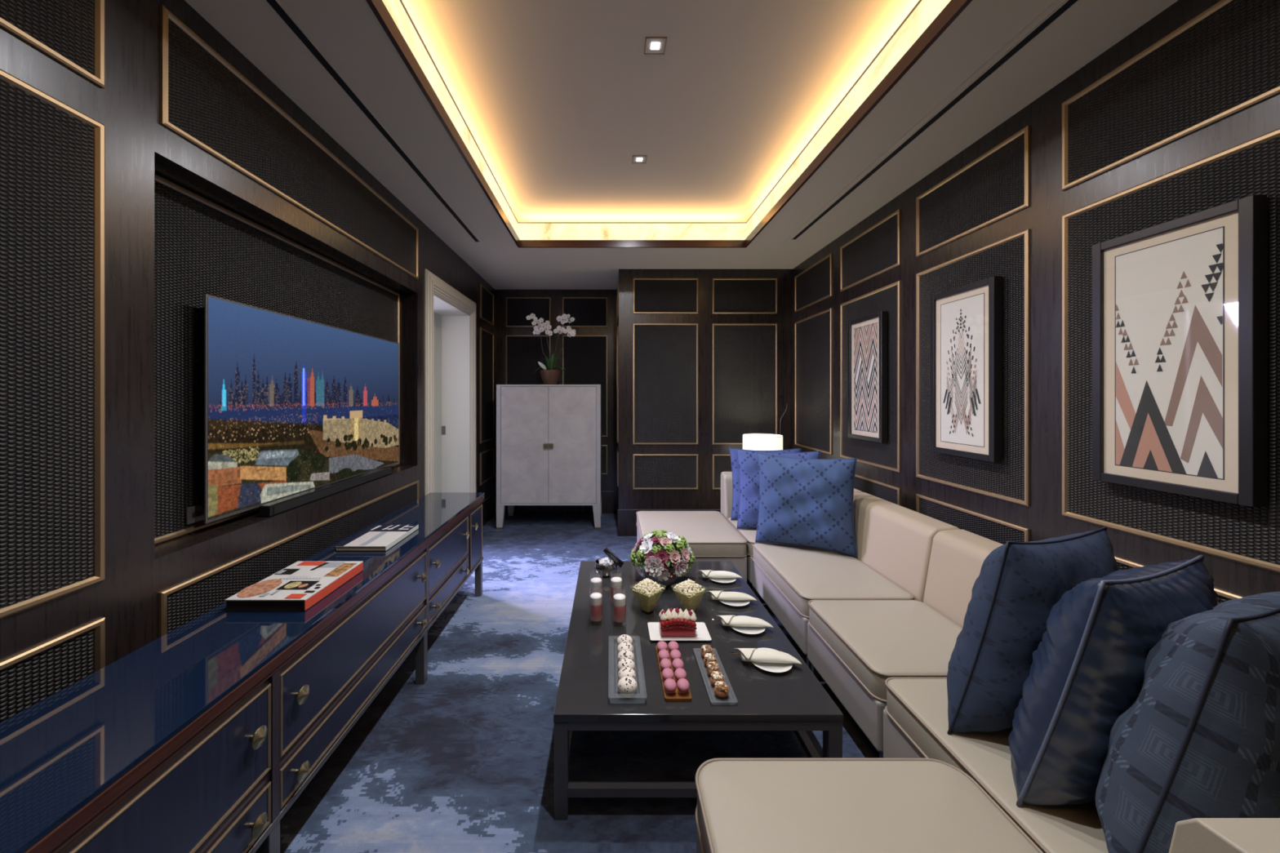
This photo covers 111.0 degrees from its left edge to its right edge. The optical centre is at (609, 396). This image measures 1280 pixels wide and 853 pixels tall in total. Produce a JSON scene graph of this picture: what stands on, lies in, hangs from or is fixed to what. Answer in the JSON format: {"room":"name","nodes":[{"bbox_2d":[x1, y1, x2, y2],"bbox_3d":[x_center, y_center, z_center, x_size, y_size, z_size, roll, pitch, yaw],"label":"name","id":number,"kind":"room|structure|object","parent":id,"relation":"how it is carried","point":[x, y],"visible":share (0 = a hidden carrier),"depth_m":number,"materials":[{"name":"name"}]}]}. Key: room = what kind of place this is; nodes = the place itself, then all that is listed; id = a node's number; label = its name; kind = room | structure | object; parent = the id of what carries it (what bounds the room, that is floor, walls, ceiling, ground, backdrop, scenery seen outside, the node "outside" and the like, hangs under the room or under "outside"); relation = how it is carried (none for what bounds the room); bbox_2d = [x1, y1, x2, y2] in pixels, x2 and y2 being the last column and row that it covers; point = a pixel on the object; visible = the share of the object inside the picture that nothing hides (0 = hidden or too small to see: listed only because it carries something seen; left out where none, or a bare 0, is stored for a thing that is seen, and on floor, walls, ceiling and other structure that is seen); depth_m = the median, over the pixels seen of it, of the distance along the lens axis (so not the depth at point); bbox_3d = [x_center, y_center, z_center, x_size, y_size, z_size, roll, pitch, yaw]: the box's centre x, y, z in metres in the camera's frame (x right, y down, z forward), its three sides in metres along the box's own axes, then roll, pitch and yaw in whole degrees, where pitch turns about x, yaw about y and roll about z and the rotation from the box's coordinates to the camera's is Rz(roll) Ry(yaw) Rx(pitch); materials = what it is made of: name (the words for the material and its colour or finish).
{"room":"living room","nodes":[
{"label":"living room","id":0,"kind":"room"},
{"bbox_2d":[0,0,495,722],"bbox_3d":[-1.546,-0.165,1.925,0.347,3.150,7.050,0,0,0],"label":"wall","id":1,"kind":"structure","parent":0,"point":[149,168],"depth_m":1.31,"materials":[{"name":"brown wood"}]},
{"bbox_2d":[186,504,204,524],"bbox_3d":[-1.510,0.428,1.605,0.009,0.060,0.075,0,0,0],"label":"wall socket","id":2,"kind":"object","parent":1,"relation":"attached to","point":[195,513],"visible":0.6,"depth_m":1.59,"materials":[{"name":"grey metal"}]},
{"bbox_2d":[192,510,204,517],"bbox_3d":[-1.506,0.429,1.607,0.002,0.018,0.043,0,0,0],"label":"outlet","id":3,"kind":"object","parent":2,"relation":"attached to","point":[196,513],"depth_m":1.61,"materials":[{"name":"black plastic"}]},
{"bbox_2d":[200,293,399,524],"bbox_3d":[-1.482,0.044,2.300,0.063,0.825,1.446,0,0,0],"label":"television","id":4,"kind":"object","parent":1,"relation":"attached to","point":[291,406],"visible":1,"depth_m":1.95,"materials":[{"name":"black plastic"}]},
{"bbox_2d":[259,466,391,516],"bbox_3d":[-1.415,0.471,2.300,0.050,0.046,1.000,0,0,0],"label":"soundbar","id":5,"kind":"object","parent":1,"relation":"on","point":[277,507],"visible":1,"depth_m":2.10,"materials":[{"name":"black plastic"}]},
{"bbox_2d":[424,268,475,495],"bbox_3d":[-1.536,0.228,3.893,0.369,2.365,1.215,0,0,0],"label":"door","id":6,"kind":"structure","parent":1,"relation":"in","point":[450,316],"depth_m":4.33,"materials":[{"name":"beige paint"}]},
{"bbox_2d":[482,491,495,527],"bbox_3d":[-1.379,1.276,4.900,0.012,0.268,0.800,0,0,0],"label":"baseboard","id":7,"kind":"structure","parent":1,"relation":"attached to","point":[489,504],"depth_m":4.97,"materials":[{"name":"brown wood"}]},
{"bbox_2d":[495,289,617,513],"bbox_3d":[-0.623,-0.165,5.369,1.524,3.150,0.162,0,0,0],"label":"wall","id":8,"kind":"structure","parent":0,"point":[588,357],"depth_m":5.30,"materials":[{"name":"brown wood"}]},
{"bbox_2d":[495,491,616,513],"bbox_3d":[-0.648,1.276,5.294,1.450,0.268,0.012,0,0,0],"label":"baseboard","id":9,"kind":"structure","parent":8,"relation":"attached to","point":[608,498],"depth_m":5.29,"materials":[{"name":"brown wood"}]},
{"bbox_2d":[280,513,879,852],"bbox_3d":[-0.500,1.410,1.900,5.000,0.001,7.000,0,0,0],"label":"floor","id":10,"kind":"structure","parent":0,"point":[461,760],"depth_m":1.76,"materials":[{"name":"blue carpet"}]},
{"bbox_2d":[0,492,484,852],"bbox_3d":[-1.089,1.052,1.680,0.423,0.715,3.000,0,0,0],"label":"sideboard","id":11,"kind":"object","parent":10,"relation":"on","point":[202,737],"visible":1,"depth_m":1.11,"materials":[{"name":"blue paint"}]},
{"bbox_2d":[224,560,363,611],"bbox_3d":[-1.118,0.673,1.587,0.265,0.043,0.333,0,0,0],"label":"book","id":12,"kind":"object","parent":11,"relation":"on","point":[300,585],"visible":1,"depth_m":1.52,"materials":[{"name":"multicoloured paper"}]},
{"bbox_2d":[236,561,357,598],"bbox_3d":[-1.117,0.654,1.589,0.259,0.005,0.319,0,0,3],"label":"print","id":13,"kind":"object","parent":12,"relation":"on","point":[300,580],"depth_m":1.57,"materials":[{"name":"multicoloured"}]},
{"bbox_2d":[335,524,418,551],"bbox_3d":[-1.119,0.682,2.138,0.227,0.025,0.336,0,0,0],"label":"book","id":14,"kind":"object","parent":11,"relation":"on","point":[378,537],"visible":1,"depth_m":2.08,"materials":[{"name":"beige paper"}]},
{"bbox_2d":[496,384,601,529],"bbox_3d":[-0.652,0.641,4.938,1.106,1.537,0.604,0,0,0],"label":"cabinet","id":15,"kind":"object","parent":10,"relation":"on","point":[548,437],"visible":1,"depth_m":4.66,"materials":[{"name":"grey paint"}]},
{"bbox_2d":[525,313,575,384],"bbox_3d":[-0.657,-0.528,4.896,0.556,0.803,0.243,0,0,0],"label":"potted orchid","id":16,"kind":"object","parent":15,"relation":"on","point":[549,375],"visible":0.99,"depth_m":4.87,"materials":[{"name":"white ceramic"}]},
{"bbox_2d":[635,511,746,582],"bbox_3d":[0.585,1.195,3.397,0.722,0.430,0.827,0,0,0],"label":"sofa section","id":17,"kind":"object","parent":10,"relation":"on","point":[712,536],"visible":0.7,"depth_m":3.21,"materials":[{"name":"beige"}]},
{"bbox_2d":[636,511,746,555],"bbox_3d":[0.585,1.038,3.397,0.712,0.115,0.817,0,0,0],"label":"seat cushion","id":18,"kind":"object","parent":17,"relation":"on","point":[709,533],"depth_m":3.26,"materials":[{"name":"beige leather"}]},
{"bbox_2d":[553,560,843,820],"bbox_3d":[0.294,1.234,2.141,0.964,0.353,1.362,0,0,0],"label":"coffee table","id":19,"kind":"object","parent":10,"relation":"on","point":[588,698],"visible":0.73,"depth_m":1.61,"materials":[{"name":"black wood"}]},
{"bbox_2d":[589,592,603,622],"bbox_3d":[-0.064,0.974,2.052,0.062,0.164,0.062,0,0,0],"label":"drinking glass","id":20,"kind":"object","parent":19,"relation":"on","point":[596,605],"visible":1,"depth_m":2.03,"materials":[{"name":"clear glass"}]},
{"bbox_2d":[590,572,602,595],"bbox_3d":[-0.069,0.974,2.225,0.062,0.164,0.062,0,0,0],"label":"drinking glass","id":21,"kind":"object","parent":19,"relation":"on","point":[596,584],"visible":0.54,"depth_m":2.21,"materials":[{"name":"clear glass"}]},
{"bbox_2d":[594,557,617,577],"bbox_3d":[-0.022,1.020,2.620,0.142,0.074,0.142,0,0,0],"label":"ice bucket","id":22,"kind":"object","parent":19,"relation":"on","point":[602,571],"visible":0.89,"depth_m":2.56,"materials":[{"name":"silver metal"}]},
{"bbox_2d":[599,557,613,565],"bbox_3d":[-0.022,0.981,2.618,0.088,0.045,0.093,0,0,0],"label":"ice cubes","id":23,"kind":"object","parent":22,"relation":"in","point":[606,561],"visible":0.99,"depth_m":2.60,"materials":[{"name":"white ice"}]},
{"bbox_2d":[603,547,624,568],"bbox_3d":[0.021,0.958,2.615,0.138,0.107,0.022,0,0,26],"label":"tongs","id":24,"kind":"object","parent":22,"relation":"on","point":[606,551],"visible":1,"depth_m":2.61,"materials":[{"name":"black metal"}]},
{"bbox_2d":[610,577,622,602],"bbox_3d":[0.033,0.974,2.232,0.062,0.164,0.062,0,0,0],"label":"drinking glass","id":25,"kind":"object","parent":19,"relation":"on","point":[615,582],"visible":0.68,"depth_m":2.21,"materials":[{"name":"clear glass"}]},
{"bbox_2d":[613,593,626,622],"bbox_3d":[0.044,0.974,2.042,0.062,0.164,0.062,0,0,0],"label":"drinking glass","id":26,"kind":"object","parent":19,"relation":"on","point":[619,599],"visible":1,"depth_m":2.02,"materials":[{"name":"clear glass"}]},
{"bbox_2d":[630,529,695,584],"bbox_3d":[0.300,0.914,2.492,0.367,0.285,0.347,0,0,0],"label":"flower arrangement","id":27,"kind":"object","parent":19,"relation":"on","point":[660,556],"visible":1,"depth_m":2.40,"materials":[{"name":"multicoloured plant"}]},
{"bbox_2d":[647,622,711,640],"bbox_3d":[0.305,1.050,1.958,0.264,0.012,0.152,0,0,0],"label":"cake plate","id":28,"kind":"object","parent":19,"relation":"on","point":[702,633],"visible":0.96,"depth_m":1.93,"materials":[{"name":"white ceramic"}]},
{"bbox_2d":[658,608,697,636],"bbox_3d":[0.301,0.997,1.946,0.165,0.105,0.088,0,0,0],"label":"cake","id":29,"kind":"object","parent":28,"relation":"on","point":[675,622],"visible":1,"depth_m":1.91,"materials":[{"name":"red food"}]},
{"bbox_2d":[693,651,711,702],"bbox_3d":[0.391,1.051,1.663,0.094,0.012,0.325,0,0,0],"label":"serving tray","id":30,"kind":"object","parent":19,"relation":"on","point":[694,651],"visible":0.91,"depth_m":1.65,"materials":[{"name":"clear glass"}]},
{"bbox_2d":[700,644,713,657],"bbox_3d":[0.391,1.027,1.772,0.052,0.047,0.053,0,0,0],"label":"pastry","id":31,"kind":"object","parent":30,"relation":"on","point":[705,648],"visible":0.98,"depth_m":1.76,"materials":[{"name":"brown food"}]},
{"bbox_2d":[703,653,716,666],"bbox_3d":[0.390,1.028,1.717,0.053,0.044,0.050,0,0,0],"label":"pastry","id":32,"kind":"object","parent":30,"relation":"on","point":[708,657],"visible":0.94,"depth_m":1.71,"materials":[{"name":"brown food"}]},
{"bbox_2d":[706,661,720,675],"bbox_3d":[0.391,1.027,1.659,0.051,0.048,0.050,0,0,-44],"label":"pastry","id":33,"kind":"object","parent":30,"relation":"on","point":[711,666],"visible":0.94,"depth_m":1.65,"materials":[{"name":"brown food"}]},
{"bbox_2d":[710,671,724,685],"bbox_3d":[0.391,1.028,1.602,0.052,0.044,0.052,0,0,0],"label":"pastry","id":34,"kind":"object","parent":30,"relation":"on","point":[717,676],"visible":0.91,"depth_m":1.59,"materials":[{"name":"brown food"}]},
{"bbox_2d":[713,680,729,697],"bbox_3d":[0.392,1.028,1.544,0.054,0.046,0.050,0,0,24],"label":"pastry","id":35,"kind":"object","parent":30,"relation":"on","point":[721,690],"visible":1,"depth_m":1.53,"materials":[{"name":"brown food"}]},
{"bbox_2d":[708,577,736,583],"bbox_3d":[0.645,1.048,2.535,0.163,0.016,0.163,0,0,0],"label":"plate","id":36,"kind":"object","parent":19,"relation":"on","point":[722,580],"visible":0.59,"depth_m":2.50,"materials":[{"name":"white ceramic"}]},
{"bbox_2d":[697,569,742,578],"bbox_3d":[0.631,1.022,2.529,0.244,0.037,0.075,0,0,0],"label":"napkin","id":37,"kind":"object","parent":36,"relation":"on","point":[705,573],"visible":1,"depth_m":2.51,"materials":[{"name":"beige fabric"}]},
{"bbox_2d":[719,600,750,606],"bbox_3d":[0.636,1.048,2.262,0.163,0.016,0.163,0,0,0],"label":"plate","id":38,"kind":"object","parent":19,"relation":"on","point":[731,602],"visible":0.55,"depth_m":2.23,"materials":[{"name":"white ceramic"}]},
{"bbox_2d":[706,591,756,600],"bbox_3d":[0.622,1.022,2.256,0.244,0.037,0.075,0,0,1],"label":"napkin","id":39,"kind":"object","parent":38,"relation":"on","point":[715,595],"visible":1,"depth_m":2.23,"materials":[{"name":"beige fabric"}]},
{"bbox_2d":[730,615,765,634],"bbox_3d":[0.624,1.048,2.005,0.163,0.016,0.163,0,0,0],"label":"plate","id":40,"kind":"object","parent":19,"relation":"on","point":[748,630],"visible":0.54,"depth_m":1.97,"materials":[{"name":"white ceramic"}]},
{"bbox_2d":[715,615,773,627],"bbox_3d":[0.610,1.022,1.999,0.244,0.037,0.075,0,0,2],"label":"napkin","id":41,"kind":"object","parent":40,"relation":"on","point":[726,620],"visible":1,"depth_m":1.98,"materials":[{"name":"beige fabric"}]},
{"bbox_2d":[751,648,792,672],"bbox_3d":[0.634,1.048,1.738,0.163,0.016,0.163,0,0,0],"label":"plate","id":42,"kind":"object","parent":19,"relation":"on","point":[770,667],"visible":0.47,"depth_m":1.71,"materials":[{"name":"white ceramic"}]},
{"bbox_2d":[734,648,801,665],"bbox_3d":[0.620,1.022,1.732,0.244,0.037,0.075,0,0,3],"label":"napkin","id":43,"kind":"object","parent":42,"relation":"on","point":[750,655],"visible":1,"depth_m":1.71,"materials":[{"name":"beige fabric"}]},
{"bbox_3d":[0.060,1.045,1.700,0.133,0.024,0.390,0,0,0],"label":"serving tray","id":44,"kind":"object","parent":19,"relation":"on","visible":0},
{"bbox_2d":[617,634,632,645],"bbox_3d":[0.062,1.025,1.840,0.067,0.048,0.059,0,0,0],"label":"meringue","id":45,"kind":"object","parent":44,"relation":"on","point":[624,637],"visible":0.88,"depth_m":1.83,"materials":[{"name":"beige food"}]},
{"bbox_2d":[617,641,633,653],"bbox_3d":[0.062,1.026,1.785,0.067,0.048,0.058,0,0,0],"label":"meringue","id":46,"kind":"object","parent":44,"relation":"on","point":[623,646],"visible":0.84,"depth_m":1.77,"materials":[{"name":"beige food"}]},
{"bbox_2d":[617,649,634,662],"bbox_3d":[0.062,1.026,1.728,0.067,0.048,0.059,0,0,0],"label":"meringue","id":47,"kind":"object","parent":44,"relation":"on","point":[624,654],"visible":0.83,"depth_m":1.72,"materials":[{"name":"beige food"}]},
{"bbox_2d":[617,657,635,671],"bbox_3d":[0.062,1.026,1.673,0.067,0.048,0.058,0,0,0],"label":"meringue","id":48,"kind":"object","parent":44,"relation":"on","point":[625,662],"visible":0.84,"depth_m":1.66,"materials":[{"name":"beige food"}]},
{"bbox_2d":[617,666,635,679],"bbox_3d":[0.062,1.025,1.617,0.067,0.049,0.058,0,0,0],"label":"meringue","id":49,"kind":"object","parent":44,"relation":"on","point":[624,672],"visible":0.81,"depth_m":1.61,"materials":[{"name":"beige food"}]},
{"bbox_2d":[617,676,637,696],"bbox_3d":[0.062,1.026,1.560,0.071,0.049,0.062,0,0,0],"label":"meringue","id":50,"kind":"object","parent":44,"relation":"on","point":[627,686],"visible":1,"depth_m":1.54,"materials":[{"name":"beige food"}]},
{"bbox_3d":[0.388,0.995,2.155,0.132,0.124,0.132,0,0,-37],"label":"bowl","id":51,"kind":"object","parent":19,"relation":"on","visible":0},
{"bbox_2d":[673,578,705,612],"bbox_3d":[0.389,0.976,2.155,0.124,0.149,0.123,0,0,-37],"label":"popcorn","id":52,"kind":"object","parent":51,"relation":"in","point":[689,593],"visible":1,"depth_m":2.13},
{"bbox_3d":[0.187,0.995,2.165,0.132,0.124,0.132,0,0,-45],"label":"bowl","id":53,"kind":"object","parent":19,"relation":"on","visible":0},
{"bbox_2d":[632,577,665,612],"bbox_3d":[0.187,0.976,2.165,0.122,0.149,0.123,0,0,45],"label":"popcorn","id":54,"kind":"object","parent":53,"relation":"in","point":[647,592],"visible":1,"depth_m":2.14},
{"bbox_3d":[0.237,1.051,1.681,0.094,0.012,0.322,0,0,0],"label":"serving tray","id":55,"kind":"object","parent":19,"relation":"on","visible":0},
{"bbox_2d":[657,640,667,652],"bbox_3d":[0.213,1.026,1.799,0.044,0.036,0.044,0,0,0],"label":"macaron","id":56,"kind":"object","parent":55,"relation":"on","point":[661,645],"visible":0.82,"depth_m":1.79,"materials":[{"name":"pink food"}]},
{"bbox_2d":[658,648,669,661],"bbox_3d":[0.213,1.026,1.739,0.044,0.036,0.044,0,0,0],"label":"macaron","id":57,"kind":"object","parent":55,"relation":"on","point":[663,654],"visible":0.86,"depth_m":1.73,"materials":[{"name":"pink food"}]},
{"bbox_2d":[660,657,671,670],"bbox_3d":[0.213,1.026,1.679,0.044,0.036,0.044,0,0,0],"label":"macaron","id":58,"kind":"object","parent":55,"relation":"on","point":[665,663],"visible":0.82,"depth_m":1.67,"materials":[{"name":"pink food"}]},
{"bbox_2d":[662,667,674,680],"bbox_3d":[0.213,1.026,1.619,0.044,0.036,0.044,0,0,0],"label":"macaron","id":59,"kind":"object","parent":55,"relation":"on","point":[667,673],"visible":0.81,"depth_m":1.61,"materials":[{"name":"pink food"}]},
{"bbox_2d":[663,678,676,693],"bbox_3d":[0.213,1.026,1.559,0.044,0.036,0.044,0,0,0],"label":"macaron","id":60,"kind":"object","parent":55,"relation":"on","point":[669,685],"visible":1,"depth_m":1.55,"materials":[{"name":"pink food"}]},
{"bbox_2d":[667,640,679,652],"bbox_3d":[0.260,1.026,1.799,0.044,0.036,0.044,0,0,0],"label":"macaron","id":61,"kind":"object","parent":55,"relation":"on","point":[673,645],"visible":0.8,"depth_m":1.79,"materials":[{"name":"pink food"}]},
{"bbox_2d":[670,648,681,660],"bbox_3d":[0.260,1.026,1.739,0.044,0.036,0.044,0,0,0],"label":"macaron","id":62,"kind":"object","parent":55,"relation":"on","point":[674,654],"visible":0.78,"depth_m":1.73,"materials":[{"name":"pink food"}]},
{"bbox_2d":[671,657,684,670],"bbox_3d":[0.260,1.026,1.679,0.044,0.036,0.044,0,0,0],"label":"macaron","id":63,"kind":"object","parent":55,"relation":"on","point":[677,663],"visible":0.84,"depth_m":1.67,"materials":[{"name":"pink food"}]},
{"bbox_2d":[674,667,686,680],"bbox_3d":[0.260,1.026,1.619,0.044,0.036,0.044,0,0,0],"label":"macaron","id":64,"kind":"object","parent":55,"relation":"on","point":[679,673],"visible":0.82,"depth_m":1.61,"materials":[{"name":"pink food"}]},
{"bbox_2d":[676,678,689,693],"bbox_3d":[0.260,1.026,1.559,0.044,0.036,0.044,0,0,0],"label":"macaron","id":65,"kind":"object","parent":55,"relation":"on","point":[682,684],"visible":1,"depth_m":1.55,"materials":[{"name":"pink food"}]},
{"bbox_2d":[720,471,862,594],"bbox_3d":[1.348,1.027,3.397,0.794,0.766,0.826,0,0,0],"label":"sofa section","id":66,"kind":"object","parent":10,"relation":"on","point":[749,535],"visible":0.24,"depth_m":3.62,"materials":[{"name":"beige"}]},
{"bbox_2d":[728,517,756,555],"bbox_3d":[1.234,1.038,3.300,0.555,0.115,0.622,0,0,0],"label":"seat cushion","id":67,"kind":"object","parent":66,"relation":"on","point":[749,534],"depth_m":3.14,"materials":[{"name":"beige leather"}]},
{"bbox_2d":[728,448,800,520],"bbox_3d":[1.251,0.701,3.519,0.576,0.572,0.181,0,0,3],"label":"cushion","id":68,"kind":"object","parent":66,"relation":"on","point":[735,483],"visible":0.15,"depth_m":3.51,"materials":[{"name":"fabric"}]},
{"bbox_2d":[736,448,820,528],"bbox_3d":[1.239,0.692,3.234,0.598,0.591,0.206,0,0,16],"label":"cushion","id":69,"kind":"object","parent":66,"relation":"on","point":[748,478],"visible":0.36,"depth_m":3.24,"materials":[{"name":"fabric"}]},
{"bbox_2d":[751,492,959,671],"bbox_3d":[1.348,1.027,2.568,0.794,0.766,0.822,0,0,0],"label":"sofa section","id":70,"kind":"object","parent":10,"relation":"on","point":[894,541],"visible":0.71,"depth_m":2.42,"materials":[{"name":"beige"}]},
{"bbox_2d":[755,452,857,557],"bbox_3d":[1.262,0.687,2.858,0.606,0.602,0.236,0,0,29],"label":"cushion","id":71,"kind":"object","parent":70,"relation":"on","point":[803,502],"visible":1,"depth_m":2.78,"materials":[{"name":"blue fabric"}]},
{"bbox_2d":[753,543,912,616],"bbox_3d":[1.234,1.038,2.568,0.555,0.115,0.812,0,0,0],"label":"seat cushion","id":72,"kind":"object","parent":70,"relation":"on","point":[801,575],"depth_m":2.42,"materials":[{"name":"beige leather"}]},
{"bbox_2d":[694,758,1043,852],"bbox_3d":[0.583,1.195,0.801,0.725,0.430,0.813,0,0,0],"label":"sofa section","id":73,"kind":"object","parent":10,"relation":"on","point":[744,805],"visible":1,"depth_m":1.05,"materials":[{"name":"beige leather"}]},
{"bbox_2d":[807,528,1003,758],"bbox_3d":[1.348,1.027,1.856,0.794,0.766,0.584,0,0,0],"label":"sofa section","id":74,"kind":"object","parent":10,"relation":"on","point":[855,646],"visible":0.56,"depth_m":1.89,"materials":[{"name":"beige leather"}]},
{"bbox_2d":[808,600,962,699],"bbox_3d":[1.234,1.038,1.856,0.555,0.115,0.574,0,0,0],"label":"seat cushion","id":75,"kind":"object","parent":74,"relation":"on","point":[875,642],"depth_m":1.82,"materials":[{"name":"beige leather"}]},
{"bbox_2d":[883,677,1279,852],"bbox_3d":[1.325,1.027,1.022,0.840,0.766,1.067,0,0,0],"label":"sofa section","id":76,"kind":"object","parent":10,"relation":"on","point":[916,721],"visible":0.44,"depth_m":1.12,"materials":[{"name":"beige leather"}]},
{"bbox_2d":[886,679,1108,852],"bbox_3d":[1.234,1.038,1.155,0.555,0.115,0.791,0,0,0],"label":"seat cushion","id":77,"kind":"object","parent":76,"relation":"on","point":[917,708],"depth_m":1.20,"materials":[{"name":"beige leather"}]},
{"bbox_2d":[946,526,1117,734],"bbox_3d":[1.277,0.698,1.340,0.585,0.579,0.269,0,0,-18],"label":"cushion","id":78,"kind":"object","parent":76,"relation":"on","point":[1015,590],"visible":0.58,"depth_m":1.25,"materials":[{"name":"blue fabric"}]},
{"bbox_2d":[1008,555,1219,807],"bbox_3d":[1.274,0.700,1.113,0.586,0.575,0.277,0,0,-19],"label":"cushion","id":79,"kind":"object","parent":76,"relation":"on","point":[1086,670],"visible":0.69,"depth_m":1.02,"materials":[{"name":"blue fabric"}]},
{"bbox_2d":[1095,591,1279,852],"bbox_3d":[1.288,0.699,0.921,0.585,0.576,0.280,0,0,-19],"label":"cushion","id":80,"kind":"object","parent":76,"relation":"on","point":[1200,736],"visible":0.91,"depth_m":0.84,"materials":[{"name":"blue fabric"}]},
{"bbox_3d":[1.430,1.147,4.120,0.400,0.525,0.400,0,0,0],"label":"side table","id":81,"kind":"object","parent":10,"relation":"on","visible":0},
{"bbox_2d":[742,433,782,450],"bbox_3d":[1.430,0.624,4.120,0.358,0.522,0.358,0,0,0],"label":"table lamp","id":82,"kind":"object","parent":81,"relation":"on","point":[754,442],"visible":0.59,"depth_m":3.98,"materials":[{"name":"white fabric"}]},
{"bbox_2d":[184,0,1177,289],"bbox_3d":[0.140,-1.465,1.900,3.720,0.350,7.000,0,0,0],"label":"ceiling","id":83,"kind":"structure","parent":0,"point":[557,98],"depth_m":2.19,"materials":[{"name":"beige paint"}]},
{"bbox_2d":[264,0,487,245],"bbox_3d":[-1.085,-1.288,1.577,0.075,0.005,4.355,0,0,0],"label":"ceiling vent","id":84,"kind":"object","parent":83,"relation":"in","point":[274,5],"visible":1,"depth_m":1.89,"materials":[{"name":"black metal"}]},
{"bbox_2d":[631,155,647,163],"bbox_3d":[0.197,-1.588,2.945,0.094,0.004,0.094,0,0,0],"label":"recessed light","id":85,"kind":"object","parent":83,"relation":"in","point":[636,158],"visible":1,"depth_m":2.94,"materials":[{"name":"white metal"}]},
{"bbox_2d":[644,36,666,54],"bbox_3d":[0.205,-1.588,1.990,0.094,0.004,0.094,0,0,0],"label":"recessed light","id":86,"kind":"object","parent":83,"relation":"in","point":[653,45],"visible":1,"depth_m":1.99,"materials":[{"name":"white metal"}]},
{"bbox_2d":[382,0,951,239],"bbox_3d":[0.192,-1.415,1.518,1.987,0.159,4.561,0,0,0],"label":"light","id":87,"kind":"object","parent":83,"relation":"attached to","point":[926,11],"depth_m":2.57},
{"bbox_2d":[400,0,921,222],"bbox_3d":[0.192,-1.498,1.518,1.993,0.007,4.567,0,0,0],"label":"trim","id":88,"kind":"structure","parent":87,"relation":"attached to","point":[401,1],"depth_m":2.34,"materials":[{"name":"white paint"}]},
{"bbox_2d":[365,0,972,248],"bbox_3d":[0.192,-1.312,1.518,1.963,0.060,4.537,0,0,0],"label":"trim","id":89,"kind":"structure","parent":83,"relation":"attached to","point":[954,8],"depth_m":2.15,"materials":[{"name":"white paint"}]},
{"bbox_2d":[782,0,1079,244],"bbox_3d":[1.488,-1.288,1.550,0.075,0.005,4.300,0,0,0],"label":"ceiling vent","id":90,"kind":"object","parent":83,"relation":"in","point":[1066,5],"visible":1,"depth_m":1.88,"materials":[{"name":"black metal"}]},
{"bbox_2d":[616,269,792,515],"bbox_3d":[0.964,-0.165,4.867,1.773,3.150,0.867,0,0,0],"label":"wall","id":91,"kind":"structure","parent":0,"point":[704,357],"depth_m":4.44,"materials":[{"name":"brown wood"}]},
{"bbox_2d":[617,509,720,536],"bbox_3d":[0.964,1.276,4.439,1.773,0.268,0.012,0,0,0],"label":"baseboard","id":92,"kind":"structure","parent":91,"relation":"attached to","point":[627,518],"depth_m":4.43,"materials":[{"name":"brown wood"}]},
{"bbox_2d":[778,398,787,435],"bbox_3d":[1.748,0.412,4.434,0.085,0.795,0.022,0,0,0],"label":"reading lamp","id":93,"kind":"object","parent":91,"relation":"attached to","point":[780,400],"visible":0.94,"depth_m":4.43,"materials":[{"name":"black metal"}]},
{"bbox_2d":[792,0,1279,604],"bbox_3d":[1.919,-0.165,1.925,0.162,3.150,7.050,0,0,0],"label":"wall","id":94,"kind":"structure","parent":0,"point":[1180,117],"depth_m":1.80,"materials":[{"name":"brown wood"}]},
{"bbox_2d":[848,311,887,443],"bbox_3d":[1.817,-0.128,3.115,0.040,0.874,0.412,0,0,0],"label":"framed picture","id":95,"kind":"object","parent":94,"relation":"attached to","point":[867,335],"visible":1,"depth_m":3.08,"materials":[{"name":"black"}]},
{"bbox_2d":[853,323,876,432],"bbox_3d":[1.807,-0.128,3.115,0.003,0.742,0.275,0,0,0],"label":"print","id":96,"kind":"object","parent":95,"relation":"attached to","point":[864,334],"depth_m":3.11,"materials":[{"name":"multicoloured paper"}]},
{"bbox_2d":[929,275,1002,462],"bbox_3d":[1.817,-0.128,2.263,0.040,0.874,0.412,0,0,0],"label":"framed picture","id":97,"kind":"object","parent":94,"relation":"attached to","point":[966,321],"visible":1,"depth_m":2.23,"materials":[{"name":"black"}]},
{"bbox_2d":[941,293,983,446],"bbox_3d":[1.807,-0.128,2.263,0.003,0.742,0.275,0,0,0],"label":"print","id":98,"kind":"object","parent":97,"relation":"attached to","point":[962,317],"depth_m":2.25,"materials":[{"name":"beige paper"}]},
{"bbox_2d":[1092,194,1266,506],"bbox_3d":[1.817,-0.128,1.434,0.040,0.874,0.412,0,0,0],"label":"framed picture","id":99,"kind":"object","parent":94,"relation":"attached to","point":[1180,304],"visible":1,"depth_m":1.38,"materials":[{"name":"black"}]},
{"bbox_2d":[1115,227,1222,479],"bbox_3d":[1.808,-0.128,1.434,0.001,0.742,0.275,0,0,0],"label":"print","id":100,"kind":"object","parent":99,"relation":"attached to","point":[1169,291],"depth_m":1.42,"materials":[{"name":"beige paper"}]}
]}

